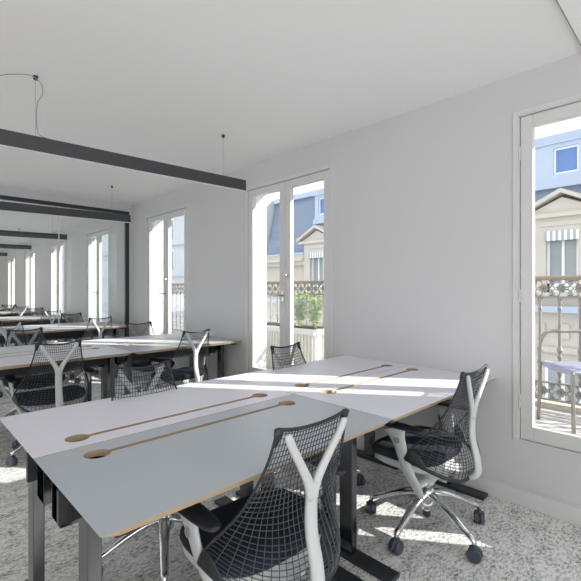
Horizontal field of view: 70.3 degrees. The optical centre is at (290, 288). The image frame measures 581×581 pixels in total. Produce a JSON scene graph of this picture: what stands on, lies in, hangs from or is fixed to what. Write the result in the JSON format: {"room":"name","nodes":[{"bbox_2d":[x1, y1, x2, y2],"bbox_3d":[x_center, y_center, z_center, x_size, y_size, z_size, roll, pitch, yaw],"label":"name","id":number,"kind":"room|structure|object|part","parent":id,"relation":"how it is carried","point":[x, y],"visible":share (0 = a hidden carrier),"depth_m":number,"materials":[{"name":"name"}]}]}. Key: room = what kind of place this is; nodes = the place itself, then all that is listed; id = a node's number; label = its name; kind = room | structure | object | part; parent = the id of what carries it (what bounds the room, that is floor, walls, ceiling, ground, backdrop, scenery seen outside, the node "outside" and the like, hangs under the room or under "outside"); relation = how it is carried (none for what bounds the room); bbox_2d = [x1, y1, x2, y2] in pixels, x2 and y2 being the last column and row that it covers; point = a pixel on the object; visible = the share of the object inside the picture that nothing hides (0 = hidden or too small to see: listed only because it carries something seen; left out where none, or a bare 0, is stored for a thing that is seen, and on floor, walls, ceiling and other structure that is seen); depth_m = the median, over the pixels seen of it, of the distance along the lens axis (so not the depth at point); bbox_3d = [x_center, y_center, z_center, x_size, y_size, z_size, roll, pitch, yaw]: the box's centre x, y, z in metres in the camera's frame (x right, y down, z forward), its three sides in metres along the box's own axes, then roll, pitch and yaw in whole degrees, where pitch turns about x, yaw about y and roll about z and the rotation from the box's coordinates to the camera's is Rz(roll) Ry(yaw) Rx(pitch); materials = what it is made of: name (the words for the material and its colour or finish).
{"room":"open-plan office","nodes":[
{"label":"open-plan office","id":0,"kind":"room"},
{"bbox_2d":[0,186,132,336],"bbox_3d":[-4.588,0.000,4.353,5.905,2.580,0.120,0,0,-44],"label":"wall","id":1,"kind":"structure","parent":0,"point":[6,191],"depth_m":5.96,"materials":[{"name":"white paint"}]},
{"bbox_2d":[0,0,580,250],"bbox_3d":[-5.570,-1.415,5.393,6.350,0.250,21.900,0,0,-44],"label":"ceiling","id":2,"kind":"structure","parent":0,"point":[163,81],"depth_m":2.44,"materials":[{"name":"paint"}]},
{"bbox_2d":[0,229,31,249],"bbox_3d":[-6.312,-1.056,8.370,1.841,0.468,0.032,0,0,-44],"label":"pendant lamp","id":3,"kind":"object","parent":2,"relation":"hanging from","point":[2,246],"visible":1,"depth_m":8.79,"materials":[{"name":"black metal"}]},
{"bbox_2d":[0,230,66,239],"bbox_3d":[-4.568,-1.056,6.580,1.841,0.468,0.032,0,0,-44],"label":"pendant lamp","id":4,"kind":"object","parent":2,"relation":"hanging from","point":[5,233],"visible":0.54,"depth_m":6.84,"materials":[{"name":"black metal"}]},
{"bbox_2d":[4,236,62,239],"bbox_3d":[-4.567,-0.841,6.580,1.820,0.008,0.026,-1,1,-44],"label":"diffuser","id":5,"kind":"object","parent":4,"relation":"attached to","point":[39,237],"depth_m":6.93,"materials":[{"name":"plastic"}]},
{"bbox_2d":[0,186,130,222],"bbox_3d":[-2.732,-1.056,4.696,1.841,0.468,0.032,0,0,-44],"label":"pendant lamp","id":6,"kind":"object","parent":2,"relation":"hanging from","point":[4,206],"visible":1,"depth_m":4.77,"materials":[{"name":"black metal"}]},
{"bbox_2d":[0,210,129,222],"bbox_3d":[-2.732,-0.841,4.697,1.820,0.008,0.026,-1,1,-44],"label":"diffuser","id":7,"kind":"object","parent":6,"relation":"attached to","point":[20,211],"depth_m":4.83,"materials":[{"name":"plastic"}]},
{"bbox_2d":[0,74,245,191],"bbox_3d":[-1.090,-1.056,2.939,1.942,0.468,0.041,0,0,-44],"label":"pendant lamp","id":8,"kind":"object","parent":2,"relation":"hanging from","point":[42,145],"visible":1,"depth_m":2.77,"materials":[{"name":"black plastic"}]},
{"bbox_3d":[-1.638,-1.101,2.397,0.401,0.352,0.029,0,0,-44],"label":"power cord","id":9,"kind":"part","parent":8,"relation":"part of","materials":[{"name":"plastic"}]},
{"bbox_2d":[0,144,244,191],"bbox_3d":[-1.056,-0.841,2.978,1.820,0.008,0.026,-1,1,-44],"label":"diffuser","id":10,"kind":"object","parent":8,"relation":"attached to","point":[21,147],"depth_m":2.83,"materials":[{"name":"plastic"}]},
{"bbox_2d":[0,52,580,505],"bbox_3d":[-3.384,0.000,7.524,0.245,2.580,21.900,0,0,-44],"label":"wall","id":11,"kind":"structure","parent":0,"point":[423,196],"depth_m":2.98,"materials":[{"name":"white paint"}]},
{"bbox_2d":[7,253,14,307],"bbox_3d":[-8.556,-0.081,12.677,0.139,1.973,1.160,0,0,-44],"label":"window","id":12,"kind":"structure","parent":11,"relation":"in","point":[10,258],"depth_m":13.01,"materials":[{"name":"wood"}]},
{"bbox_2d":[24,247,35,314],"bbox_3d":[-6.929,-0.081,11.008,0.139,1.973,1.180,0,0,-44],"label":"window","id":13,"kind":"structure","parent":11,"relation":"in","point":[28,254],"depth_m":11.05,"materials":[{"name":"wood"}]},
{"bbox_2d":[49,240,64,314],"bbox_3d":[-5.202,-0.081,9.236,0.139,1.973,1.190,0,0,-44],"label":"window","id":14,"kind":"structure","parent":11,"relation":"in","point":[61,242],"depth_m":9.28,"materials":[{"name":"wood"}]},
{"bbox_2d":[86,226,109,338],"bbox_3d":[-3.468,-0.081,7.456,0.139,1.973,1.180,0,0,-44],"label":"window","id":15,"kind":"structure","parent":11,"relation":"in","point":[98,233],"depth_m":7.46,"materials":[{"name":"wood"}]},
{"bbox_2d":[146,204,187,360],"bbox_3d":[-1.691,-0.081,5.633,0.139,1.973,1.190,0,0,-44],"label":"window","id":16,"kind":"structure","parent":11,"relation":"in","point":[166,215],"depth_m":5.61,"materials":[{"name":"wood"}]},
{"bbox_2d":[246,163,332,372],"bbox_3d":[-0.044,-0.081,3.943,0.139,1.973,1.190,0,0,-44],"label":"window","id":17,"kind":"structure","parent":11,"relation":"in","point":[286,187],"depth_m":3.92,"materials":[{"name":"wood"}]},
{"bbox_3d":[-0.115,0.070,3.958,0.058,0.100,0.095,0,0,-44],"label":"handle","id":18,"kind":"part","parent":17,"relation":"part of","materials":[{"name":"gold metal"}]},
{"bbox_2d":[14,116,580,368],"bbox_3d":[-2.444,-0.066,6.624,0.165,1.943,18.300,0,0,-44],"label":"trim","id":19,"kind":"structure","parent":11,"relation":"attached to","point":[260,200],"depth_m":5.92,"materials":[{"name":"paint"}]},
{"bbox_2d":[43,341,580,526],"bbox_3d":[-3.477,1.236,7.433,0.016,0.107,21.500,0,0,-44],"label":"baseboard","id":20,"kind":"structure","parent":11,"relation":"attached to","point":[544,504],"depth_m":2.43,"materials":[{"name":"paint"}]},
{"bbox_2d":[513,93,580,454],"bbox_3d":[1.770,-0.081,2.081,0.139,1.973,1.190,0,0,-44],"label":"window","id":21,"kind":"structure","parent":11,"relation":"in","point":[524,428],"depth_m":2.45,"materials":[{"name":"wood"}]},
{"bbox_2d":[555,0,580,45],"bbox_3d":[2.570,-1.284,0.748,0.685,0.012,3.485,0,0,-44],"label":"trim","id":22,"kind":"structure","parent":11,"relation":"attached to","point":[571,9],"depth_m":1.91,"materials":[{"name":"paint"}]},
{"bbox_3d":[-2.764,1.080,7.779,1.000,0.180,23.000,0,0,-44],"label":"balcony slab","id":23,"kind":"object","parent":11,"relation":"attached to","visible":0},
{"bbox_2d":[266,367,580,434],"bbox_3d":[-2.787,0.983,7.756,0.895,0.015,23.000,0,0,-44],"label":"deck","id":24,"kind":"object","parent":23,"relation":"on","point":[553,419],"depth_m":3.06,"materials":[{"name":"wood"}]},
{"bbox_2d":[266,322,295,367],"bbox_3d":[-0.198,0.709,5.232,0.300,0.533,0.530,0,0,-44],"label":"planter","id":25,"kind":"object","parent":24,"relation":"on","point":[272,329],"visible":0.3,"depth_m":5.07,"materials":[{"name":"wood"}]},
{"bbox_2d":[294,325,323,363],"bbox_3d":[0.197,0.709,4.827,0.300,0.533,0.480,0,0,-44],"label":"planter","id":26,"kind":"object","parent":24,"relation":"on","point":[311,339],"visible":0.33,"depth_m":4.65,"materials":[{"name":"wood"}]},
{"bbox_2d":[294,290,312,325],"bbox_3d":[0.128,0.229,4.918,0.319,0.427,0.260,0,0,-21],"label":"bamboo plant","id":27,"kind":"object","parent":26,"relation":"on","point":[298,312],"visible":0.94,"depth_m":4.89,"materials":[{"name":"green plant"}]},
{"bbox_2d":[302,294,323,327],"bbox_3d":[0.269,0.246,4.729,0.312,0.393,0.315,0,0,-44],"label":"bamboo plant","id":28,"kind":"object","parent":26,"relation":"on","point":[314,302],"visible":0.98,"depth_m":4.70,"materials":[{"name":"green plant"}]},
{"bbox_2d":[171,275,580,405],"bbox_3d":[0.701,0.443,4.754,0.060,1.095,9.030,0,0,-44],"label":"balcony railing","id":29,"kind":"object","parent":24,"relation":"on","point":[570,278],"visible":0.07,"depth_m":3.33,"materials":[{"name":"metal"}]},
{"bbox_3d":[0.712,-0.095,4.743,0.060,0.020,9.000,0,0,-44],"label":"handrail","id":30,"kind":"part","parent":29,"relation":"part of","materials":[{"name":"metal"}]},
{"bbox_2d":[536,329,580,433],"bbox_3d":[2.042,0.638,2.877,0.418,0.675,0.445,0,0,3],"label":"balcony chair","id":31,"kind":"object","parent":24,"relation":"on","point":[572,368],"visible":0.99,"depth_m":2.92,"materials":[{"name":"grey metal"}]},
{"bbox_3d":[1.857,0.750,3.083,0.024,0.451,0.050,0,0,3],"label":"leg","id":32,"kind":"part","parent":31,"relation":"part of","materials":[{"name":"beige metal"}]},
{"bbox_3d":[2.042,0.550,2.877,0.380,0.052,0.396,0,0,3],"label":"seat","id":33,"kind":"part","parent":31,"relation":"part of","materials":[{"name":"fabric"}]},
{"bbox_3d":[1.837,0.760,2.684,0.024,0.431,0.040,0,0,3],"label":"leg","id":34,"kind":"part","parent":31,"relation":"part of","materials":[{"name":"beige metal"}]},
{"bbox_2d":[535,398,580,413],"bbox_3d":[-2.438,0.960,8.097,0.090,0.060,23.000,0,0,-44],"label":"kerb","id":35,"kind":"object","parent":23,"relation":"on","point":[544,403],"depth_m":3.33,"materials":[{"name":"beige stone"}]},
{"bbox_2d":[0,344,580,580],"bbox_3d":[-5.498,1.390,5.463,6.150,0.200,21.500,0,0,-44],"label":"floor","id":36,"kind":"structure","parent":0,"point":[516,542],"depth_m":2.13,"materials":[{"name":"carpet"}]},
{"bbox_2d":[1,304,16,310],"bbox_3d":[-6.960,0.841,10.279,0.647,0.899,0.644,0,0,-44],"label":"office chair","id":37,"kind":"object","parent":36,"relation":"on","point":[2,304],"visible":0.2,"depth_m":10.44,"materials":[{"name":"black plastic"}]},
{"bbox_2d":[2,326,26,345],"bbox_3d":[-4.294,0.920,5.549,1.184,0.740,0.590,0,0,-44],"label":"desk","id":38,"kind":"object","parent":36,"relation":"on","point":[8,327],"visible":0.05,"depth_m":5.89,"materials":[{"name":"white laminate"}]},
{"bbox_2d":[2,326,26,329],"bbox_3d":[-4.294,0.562,5.549,1.184,0.024,0.590,0,0,-44],"label":"countertop","id":39,"kind":"structure","parent":38,"relation":"on","point":[13,327],"depth_m":5.89,"materials":[{"name":"white laminate"}]},
{"bbox_2d":[0,321,33,397],"bbox_3d":[-3.602,0.841,5.161,0.660,0.899,0.663,0,0,-44],"label":"office chair","id":40,"kind":"object","parent":36,"relation":"on","point":[21,322],"visible":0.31,"depth_m":5.01,"materials":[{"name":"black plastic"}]},
{"bbox_2d":[4,306,29,345],"bbox_3d":[-6.346,0.841,9.641,0.662,0.899,0.640,0,0,-44],"label":"office chair","id":41,"kind":"object","parent":36,"relation":"on","point":[24,309],"visible":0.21,"depth_m":9.47,"materials":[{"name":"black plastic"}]},
{"bbox_2d":[0,328,34,344],"bbox_3d":[-3.878,0.920,5.123,1.184,0.740,0.590,0,0,-44],"label":"desk","id":42,"kind":"object","parent":36,"relation":"on","point":[26,333],"visible":0.18,"depth_m":5.42,"materials":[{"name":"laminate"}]},
{"bbox_2d":[0,328,34,335],"bbox_3d":[-3.878,0.562,5.123,1.184,0.024,0.590,0,0,-44],"label":"countertop","id":43,"kind":"structure","parent":42,"relation":"on","point":[27,328],"depth_m":5.32,"materials":[{"name":"white laminate"}]},
{"bbox_2d":[0,311,35,316],"bbox_3d":[-6.609,0.920,9.626,1.184,0.740,0.590,0,0,-44],"label":"desk","id":44,"kind":"object","parent":36,"relation":"on","point":[2,314],"visible":0.23,"depth_m":9.66,"materials":[{"name":"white laminate"}]},
{"bbox_2d":[0,311,35,313],"bbox_3d":[-6.609,0.562,9.626,1.184,0.024,0.590,0,0,-44],"label":"countertop","id":45,"kind":"structure","parent":44,"relation":"on","point":[20,312],"depth_m":9.63,"materials":[{"name":"white laminate"}]},
{"bbox_2d":[0,315,59,342],"bbox_3d":[-5.230,0.920,8.211,1.184,0.740,0.590,0,0,-44],"label":"desk","id":46,"kind":"object","parent":36,"relation":"on","point":[34,315],"visible":0.14,"depth_m":8.24,"materials":[{"name":"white laminate"}]},
{"bbox_2d":[0,315,59,318],"bbox_3d":[-5.230,0.562,8.211,1.184,0.024,0.590,0,0,-44],"label":"countertop","id":47,"kind":"structure","parent":46,"relation":"on","point":[34,315],"depth_m":8.24,"materials":[{"name":"white laminate"}]},
{"bbox_2d":[0,327,65,416],"bbox_3d":[-2.456,0.841,3.910,0.654,0.899,0.657,0,0,44],"label":"office chair","id":48,"kind":"object","parent":36,"relation":"on","point":[4,384],"visible":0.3,"depth_m":3.84,"materials":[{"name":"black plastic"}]},
{"bbox_3d":[-2.555,1.149,3.794,0.056,0.137,0.299,0,0,39],"label":"leg","id":49,"kind":"part","parent":48,"relation":"part of","materials":[{"name":"metal"}]},
{"bbox_3d":[-2.409,0.860,3.886,0.390,0.079,0.490,0,0,44],"label":"seat","id":50,"kind":"part","parent":48,"relation":"part of","materials":[{"name":"black fabric"}]},
{"bbox_2d":[0,316,71,346],"bbox_3d":[-4.815,0.920,7.785,1.184,0.740,0.590,0,0,-44],"label":"desk","id":51,"kind":"object","parent":36,"relation":"on","point":[29,320],"visible":0.36,"depth_m":7.68,"materials":[{"name":"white laminate"}]},
{"bbox_2d":[0,316,71,321],"bbox_3d":[-4.815,0.562,7.785,1.184,0.024,0.590,0,0,-44],"label":"countertop","id":52,"kind":"structure","parent":51,"relation":"on","point":[28,318],"depth_m":7.68,"materials":[{"name":"white laminate"}]},
{"bbox_2d":[26,307,45,344],"bbox_3d":[-5.166,0.841,8.439,0.646,0.899,0.632,0,0,-44],"label":"office chair","id":53,"kind":"object","parent":36,"relation":"on","point":[27,309],"visible":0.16,"depth_m":8.60,"materials":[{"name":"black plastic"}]},
{"bbox_2d":[4,340,95,466],"bbox_3d":[-1.878,0.841,3.279,0.660,0.899,0.649,0,0,-40],"label":"office chair","id":54,"kind":"object","parent":36,"relation":"on","point":[46,398],"visible":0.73,"depth_m":3.11,"materials":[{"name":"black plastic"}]},
{"bbox_3d":[-1.972,1.149,3.137,0.056,0.137,0.299,0,0,26],"label":"leg","id":55,"kind":"part","parent":54,"relation":"part of","materials":[{"name":"metal"}]},
{"bbox_3d":[-1.934,0.860,3.330,0.490,0.079,0.390,0,0,-40],"label":"seat","id":56,"kind":"part","parent":54,"relation":"part of","materials":[{"name":"black fabric"}]},
{"bbox_2d":[38,310,62,342],"bbox_3d":[-4.583,0.841,7.790,0.657,0.899,0.657,0,0,-44],"label":"office chair","id":57,"kind":"object","parent":36,"relation":"on","point":[44,312],"visible":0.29,"depth_m":7.64,"materials":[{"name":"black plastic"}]},
{"bbox_2d":[0,340,105,401],"bbox_3d":[-2.407,0.920,3.800,1.184,0.740,0.590,0,0,-44],"label":"desk","id":58,"kind":"object","parent":36,"relation":"on","point":[11,350],"visible":0.28,"depth_m":3.88,"materials":[{"name":"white laminate"}]},
{"bbox_2d":[0,340,105,355],"bbox_3d":[-2.407,0.562,3.800,1.184,0.024,0.590,0,0,-44],"label":"countertop","id":59,"kind":"structure","parent":58,"relation":"on","point":[11,350],"depth_m":3.88,"materials":[{"name":"white laminate"}]},
{"bbox_3d":[-2.037,0.930,4.159,0.040,0.680,0.076,0,0,-44],"label":"leg","id":60,"kind":"part","parent":58,"relation":"part of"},
{"bbox_2d":[0,195,128,336],"bbox_3d":[-4.596,0.052,4.325,5.855,2.475,0.050,0,0,-44],"label":"glass wall","id":61,"kind":"structure","parent":36,"relation":"on","point":[2,197],"depth_m":6.03,"materials":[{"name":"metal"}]},
{"bbox_3d":[-4.614,-1.160,4.308,5.805,0.050,0.050,0,0,-44],"label":"rail","id":62,"kind":"part","parent":61,"relation":"part of","materials":[{"name":"metal"}]},
{"bbox_3d":[-2.517,0.052,6.351,0.050,2.475,0.050,0,0,-44],"label":"frame post","id":63,"kind":"part","parent":61,"relation":"part of","materials":[{"name":"metal"}]},
{"bbox_2d":[0,346,132,397],"bbox_3d":[-1.992,0.920,3.373,1.184,0.740,0.590,0,0,-44],"label":"desk","id":64,"kind":"object","parent":36,"relation":"on","point":[17,365],"visible":0.64,"depth_m":3.46,"materials":[{"name":"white laminate"}]},
{"bbox_2d":[0,364,106,379],"bbox_3d":[-2.119,0.647,3.493,1.101,0.145,0.090,0,0,-44],"label":"cable tray","id":65,"kind":"object","parent":64,"relation":"on","point":[104,365],"depth_m":3.49,"materials":[{"name":"metal"}]},
{"bbox_2d":[0,346,132,369],"bbox_3d":[-1.992,0.562,3.373,1.184,0.024,0.590,0,0,-44],"label":"countertop","id":66,"kind":"structure","parent":64,"relation":"on","point":[16,360],"depth_m":3.37,"materials":[{"name":"white laminate"}]},
{"bbox_3d":[-1.621,0.930,3.733,0.040,0.680,0.076,0,0,-44],"label":"leg","id":67,"kind":"part","parent":64,"relation":"part of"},
{"bbox_2d":[23,321,112,339],"bbox_3d":[-3.444,0.920,6.378,1.184,0.740,0.590,0,0,-44],"label":"desk","id":68,"kind":"object","parent":36,"relation":"on","point":[98,322],"visible":0.09,"depth_m":6.38,"materials":[{"name":"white laminate"}]},
{"bbox_2d":[23,321,112,327],"bbox_3d":[-3.444,0.562,6.378,1.184,0.024,0.590,0,0,-44],"label":"countertop","id":69,"kind":"structure","parent":68,"relation":"on","point":[99,322],"depth_m":6.39,"materials":[{"name":"white laminate"}]},
{"bbox_2d":[57,312,94,372],"bbox_3d":[-3.394,0.841,6.574,0.656,0.899,0.642,0,0,-44],"label":"office chair","id":70,"kind":"object","parent":36,"relation":"on","point":[62,314],"visible":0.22,"depth_m":6.72,"materials":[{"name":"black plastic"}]},
{"bbox_2d":[28,323,125,365],"bbox_3d":[-3.028,0.920,5.952,1.184,0.740,0.590,0,0,-44],"label":"desk","id":71,"kind":"object","parent":36,"relation":"on","point":[63,332],"visible":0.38,"depth_m":5.89,"materials":[{"name":"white laminate"}]},
{"bbox_2d":[32,334,110,340],"bbox_3d":[-3.155,0.647,6.071,1.101,0.145,0.090,0,0,-44],"label":"cable tray","id":72,"kind":"object","parent":71,"relation":"on","point":[102,334],"depth_m":5.94,"materials":[{"name":"metal"}]},
{"bbox_2d":[28,323,125,332],"bbox_3d":[-3.028,0.562,5.952,1.184,0.024,0.590,0,0,-44],"label":"countertop","id":73,"kind":"structure","parent":71,"relation":"on","point":[81,327],"depth_m":5.82,"materials":[{"name":"white laminate"}]},
{"bbox_3d":[-2.658,0.930,6.311,0.040,0.680,0.076,0,0,-44],"label":"leg","id":74,"kind":"part","parent":71,"relation":"part of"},
{"bbox_2d":[69,317,117,383],"bbox_3d":[-2.804,0.841,5.938,0.658,0.899,0.657,0,0,-44],"label":"office chair","id":75,"kind":"object","parent":36,"relation":"on","point":[109,321],"visible":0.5,"depth_m":5.76,"materials":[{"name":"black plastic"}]},
{"bbox_2d":[102,360,182,580],"bbox_3d":[-0.630,0.841,1.994,0.657,0.899,0.656,0,0,-42],"label":"office chair","id":76,"kind":"object","parent":36,"relation":"on","point":[163,526],"visible":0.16,"depth_m":1.99,"materials":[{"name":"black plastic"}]},
{"bbox_3d":[-0.747,1.149,1.896,0.299,0.137,0.056,0,0,-36],"label":"leg","id":77,"kind":"part","parent":76,"relation":"part of","materials":[{"name":"metal"}]},
{"bbox_3d":[-0.563,1.149,1.834,0.056,0.137,0.299,0,0,-17],"label":"leg","id":78,"kind":"part","parent":76,"relation":"part of","materials":[{"name":"metal"}]},
{"bbox_3d":[-0.443,1.149,1.991,0.299,0.137,0.056,0,0,1],"label":"leg","id":79,"kind":"part","parent":76,"relation":"part of","materials":[{"name":"metal"}]},
{"bbox_2d":[87,332,203,398],"bbox_3d":[-1.557,0.920,4.628,1.184,0.740,0.590,0,0,-44],"label":"desk","id":80,"kind":"object","parent":36,"relation":"on","point":[171,336],"visible":0.19,"depth_m":4.40,"materials":[{"name":"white laminate"}]},
{"bbox_3d":[-1.926,0.930,4.267,0.040,0.680,0.076,0,0,-44],"label":"leg","id":81,"kind":"part","parent":80,"relation":"part of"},
{"bbox_2d":[87,332,203,345],"bbox_3d":[-1.557,0.562,4.628,1.184,0.024,0.590,0,0,-44],"label":"countertop","id":82,"kind":"structure","parent":80,"relation":"on","point":[171,336],"depth_m":4.49,"materials":[{"name":"white laminate"}]},
{"bbox_2d":[0,377,291,580],"bbox_3d":[-0.617,0.920,1.963,1.184,0.740,0.590,0,0,-44],"label":"desk","id":83,"kind":"object","parent":36,"relation":"on","point":[41,433],"visible":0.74,"depth_m":1.74,"materials":[{"name":"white laminate"}]},
{"bbox_3d":[-0.986,0.930,1.602,0.040,0.680,0.076,0,0,-44],"label":"leg","id":84,"kind":"part","parent":83,"relation":"part of","materials":[{"name":"metal"}]},
{"bbox_2d":[37,456,104,505],"bbox_3d":[-0.455,0.647,1.785,1.101,0.145,0.088,0,0,-44],"label":"cable tray","id":85,"kind":"object","parent":83,"relation":"on","point":[44,483],"depth_m":1.41,"materials":[{"name":"metal"}]},
{"bbox_2d":[0,377,291,458],"bbox_3d":[-0.617,0.562,1.963,1.184,0.024,0.590,0,0,-44],"label":"countertop","id":86,"kind":"structure","parent":83,"relation":"on","point":[41,433],"depth_m":1.81,"materials":[{"name":"white laminate"}]},
{"bbox_3d":[-0.247,0.930,2.322,0.040,0.680,0.076,0,0,-44],"label":"leg","id":87,"kind":"part","parent":83,"relation":"part of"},
{"bbox_2d":[120,321,174,395],"bbox_3d":[-1.629,0.841,4.730,0.662,0.899,0.643,0,0,-44],"label":"office chair","id":88,"kind":"object","parent":36,"relation":"on","point":[139,364],"visible":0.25,"depth_m":4.67,"materials":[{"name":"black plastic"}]},
{"bbox_3d":[-1.577,0.860,4.670,0.490,0.079,0.390,0,0,-44],"label":"seat","id":89,"kind":"part","parent":88,"relation":"part of","materials":[{"name":"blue fabric"}]},
{"bbox_2d":[110,336,241,394],"bbox_3d":[-1.142,0.920,4.202,1.184,0.740,0.590,0,0,-44],"label":"desk","id":90,"kind":"object","parent":36,"relation":"on","point":[165,349],"visible":0.43,"depth_m":4.14,"materials":[{"name":"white laminate"}]},
{"bbox_3d":[-1.510,0.930,3.841,0.040,0.680,0.076,0,0,-44],"label":"leg","id":91,"kind":"part","parent":90,"relation":"part of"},
{"bbox_2d":[115,351,215,364],"bbox_3d":[-1.268,0.647,4.321,1.101,0.145,0.090,0,0,-44],"label":"cable tray","id":92,"kind":"object","parent":90,"relation":"on","point":[116,359],"depth_m":4.12,"materials":[{"name":"metal"}]},
{"bbox_2d":[110,336,241,353],"bbox_3d":[-1.142,0.562,4.202,1.184,0.024,0.590,0,0,-44],"label":"countertop","id":93,"kind":"structure","parent":90,"relation":"on","point":[165,345],"depth_m":4.09,"materials":[{"name":"white laminate"}]},
{"bbox_3d":[-0.771,0.930,4.561,0.040,0.680,0.076,0,0,-44],"label":"leg","id":94,"kind":"part","parent":90,"relation":"part of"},
{"bbox_2d":[147,329,212,387],"bbox_3d":[-1.111,0.840,4.149,0.649,0.901,0.672,0,0,42],"label":"office chair","id":95,"kind":"object","parent":36,"relation":"on","point":[190,374],"visible":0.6,"depth_m":3.96,"materials":[{"name":"fabric"}]},
{"bbox_3d":[-1.133,0.860,4.166,0.390,0.079,0.490,0,0,42],"label":"seat","id":96,"kind":"part","parent":95,"relation":"part of","materials":[{"name":"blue fabric"}]},
{"bbox_2d":[34,394,391,580],"bbox_3d":[-0.202,0.920,1.536,1.184,0.740,0.590,0,0,-44],"label":"desk","id":97,"kind":"object","parent":36,"relation":"on","point":[146,477],"visible":0.82,"depth_m":1.30,"materials":[{"name":"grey laminate"}]},
{"bbox_2d":[52,482,78,528],"bbox_3d":[-0.328,0.647,1.656,1.101,0.145,0.090,0,0,-44],"label":"cable tray","id":98,"kind":"object","parent":97,"relation":"on","point":[54,488],"depth_m":1.30,"materials":[{"name":"metal"}]},
{"bbox_3d":[-0.570,0.930,1.176,0.040,0.680,0.076,0,0,-44],"label":"leg","id":99,"kind":"part","parent":97,"relation":"part of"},
{"bbox_3d":[0.169,0.930,1.896,0.040,0.680,0.076,0,0,-44],"label":"leg","id":100,"kind":"part","parent":97,"relation":"part of","materials":[{"name":"metal"}]},
{"bbox_2d":[177,408,348,580],"bbox_3d":[-0.110,0.841,1.438,0.660,0.899,0.663,0,0,-41],"label":"office chair","id":101,"kind":"object","parent":36,"relation":"on","point":[271,534],"visible":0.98,"depth_m":1.28,"materials":[{"name":"plastic"}]},
{"bbox_3d":[-0.133,0.860,1.490,0.490,0.079,0.390,0,0,-41],"label":"seat","id":102,"kind":"part","parent":101,"relation":"part of","materials":[{"name":"blue fabric"}]},
{"bbox_2d":[270,341,364,486],"bbox_3d":[0.153,0.841,2.805,0.654,0.899,0.657,0,0,42],"label":"office chair","id":103,"kind":"object","parent":36,"relation":"on","point":[360,478],"visible":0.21,"depth_m":2.90,"materials":[{"name":"fabric"}]},
{"bbox_2d":[228,356,407,496],"bbox_3d":[0.233,0.920,2.791,1.184,0.740,0.590,0,0,-44],"label":"desk","id":104,"kind":"object","parent":36,"relation":"on","point":[311,375],"visible":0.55,"depth_m":2.72,"materials":[{"name":"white laminate"}]},
{"bbox_3d":[-0.136,0.930,2.430,0.040,0.680,0.076,0,0,-44],"label":"leg","id":105,"kind":"part","parent":104,"relation":"part of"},
{"bbox_2d":[228,356,407,393],"bbox_3d":[0.233,0.562,2.791,1.184,0.024,0.590,0,0,-44],"label":"countertop","id":106,"kind":"structure","parent":104,"relation":"on","point":[311,375],"depth_m":2.69,"materials":[{"name":"white laminate"}]},
{"bbox_3d":[0.604,0.930,3.150,0.040,0.680,0.076,0,0,-44],"label":"leg","id":107,"kind":"part","parent":104,"relation":"part of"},
{"bbox_2d":[296,365,495,580],"bbox_3d":[0.649,0.920,2.365,1.184,0.740,0.590,0,0,-44],"label":"desk","id":108,"kind":"object","parent":36,"relation":"on","point":[396,394],"visible":0.73,"depth_m":2.05,"materials":[{"name":"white laminate"}]},
{"bbox_3d":[0.280,0.930,2.004,0.040,0.680,0.076,0,0,-44],"label":"leg","id":109,"kind":"part","parent":108,"relation":"part of","materials":[{"name":"metal"}]},
{"bbox_2d":[296,365,495,420],"bbox_3d":[0.649,0.562,2.365,1.184,0.024,0.590,0,0,-44],"label":"countertop","id":110,"kind":"structure","parent":108,"relation":"on","point":[396,394],"depth_m":2.21,"materials":[{"name":"white laminate"}]},
{"bbox_3d":[1.019,0.930,2.724,0.040,0.680,0.076,0,0,-44],"label":"leg","id":111,"kind":"part","parent":108,"relation":"part of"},
{"bbox_2d":[366,364,488,563],"bbox_3d":[0.724,0.841,2.220,0.660,0.899,0.663,0,0,-44],"label":"office chair","id":112,"kind":"object","parent":36,"relation":"on","point":[429,453],"visible":0.98,"depth_m":2.06,"materials":[{"name":"fabric"}]},
{"bbox_3d":[0.588,1.149,2.312,0.299,0.137,0.056,0,0,28],"label":"leg","id":113,"kind":"part","parent":112,"relation":"part of","materials":[{"name":"metal"}]},
{"bbox_3d":[0.616,1.149,2.115,0.299,0.137,0.056,0,0,-44],"label":"leg","id":114,"kind":"part","parent":112,"relation":"part of","materials":[{"name":"metal"}]},
{"bbox_3d":[0.698,0.860,2.272,0.490,0.079,0.390,0,0,-44],"label":"seat","id":115,"kind":"part","parent":112,"relation":"part of","materials":[{"name":"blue fabric"}]},
{"bbox_3d":[0.812,1.149,2.082,0.056,0.137,0.299,0,0,-27],"label":"leg","id":116,"kind":"part","parent":112,"relation":"part of","materials":[{"name":"metal"}]},
{"bbox_3d":[0.903,1.149,2.255,0.299,0.137,0.056,0,0,-8],"label":"leg","id":117,"kind":"part","parent":112,"relation":"part of","materials":[{"name":"metal"}]},
{"label":"outside","id":118,"kind":"structure","parent":0,"visible":0},
{"bbox_3d":[5.201,12.390,39.976,56.750,0.200,90.000,0,0,-44],"label":"ground","id":119,"kind":"structure","parent":118,"visible":0},
{"bbox_2d":[62,181,323,331],"bbox_3d":[-29.633,1.290,62.860,8.700,22.000,88.600,0,0,-44],"label":"building","id":120,"kind":"structure","parent":119,"relation":"on","point":[177,224],"depth_m":36.86,"materials":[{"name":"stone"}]},
{"bbox_3d":[-10.858,-5.410,37.592,0.020,1.600,1.000,0,0,-44],"label":"pane","id":121,"kind":"part","parent":120,"relation":"part of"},
{"bbox_3d":[-10.858,-2.610,37.592,0.020,1.600,1.000,0,0,-44],"label":"pane","id":122,"kind":"part","parent":120,"relation":"part of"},
{"bbox_2d":[266,129,580,402],"bbox_3d":[10.381,2.490,20.798,8.100,19.600,27.300,0,0,-44],"label":"apartment building","id":123,"kind":"structure","parent":119,"relation":"on","point":[557,156],"depth_m":16.04,"materials":[{"name":"beige stone"}]},
{"bbox_3d":[7.767,-1.785,18.251,0.800,0.650,27.300,0,0,-44],"label":"cornice","id":124,"kind":"part","parent":123,"relation":"part of","materials":[{"name":"beige stone"}]}
]}

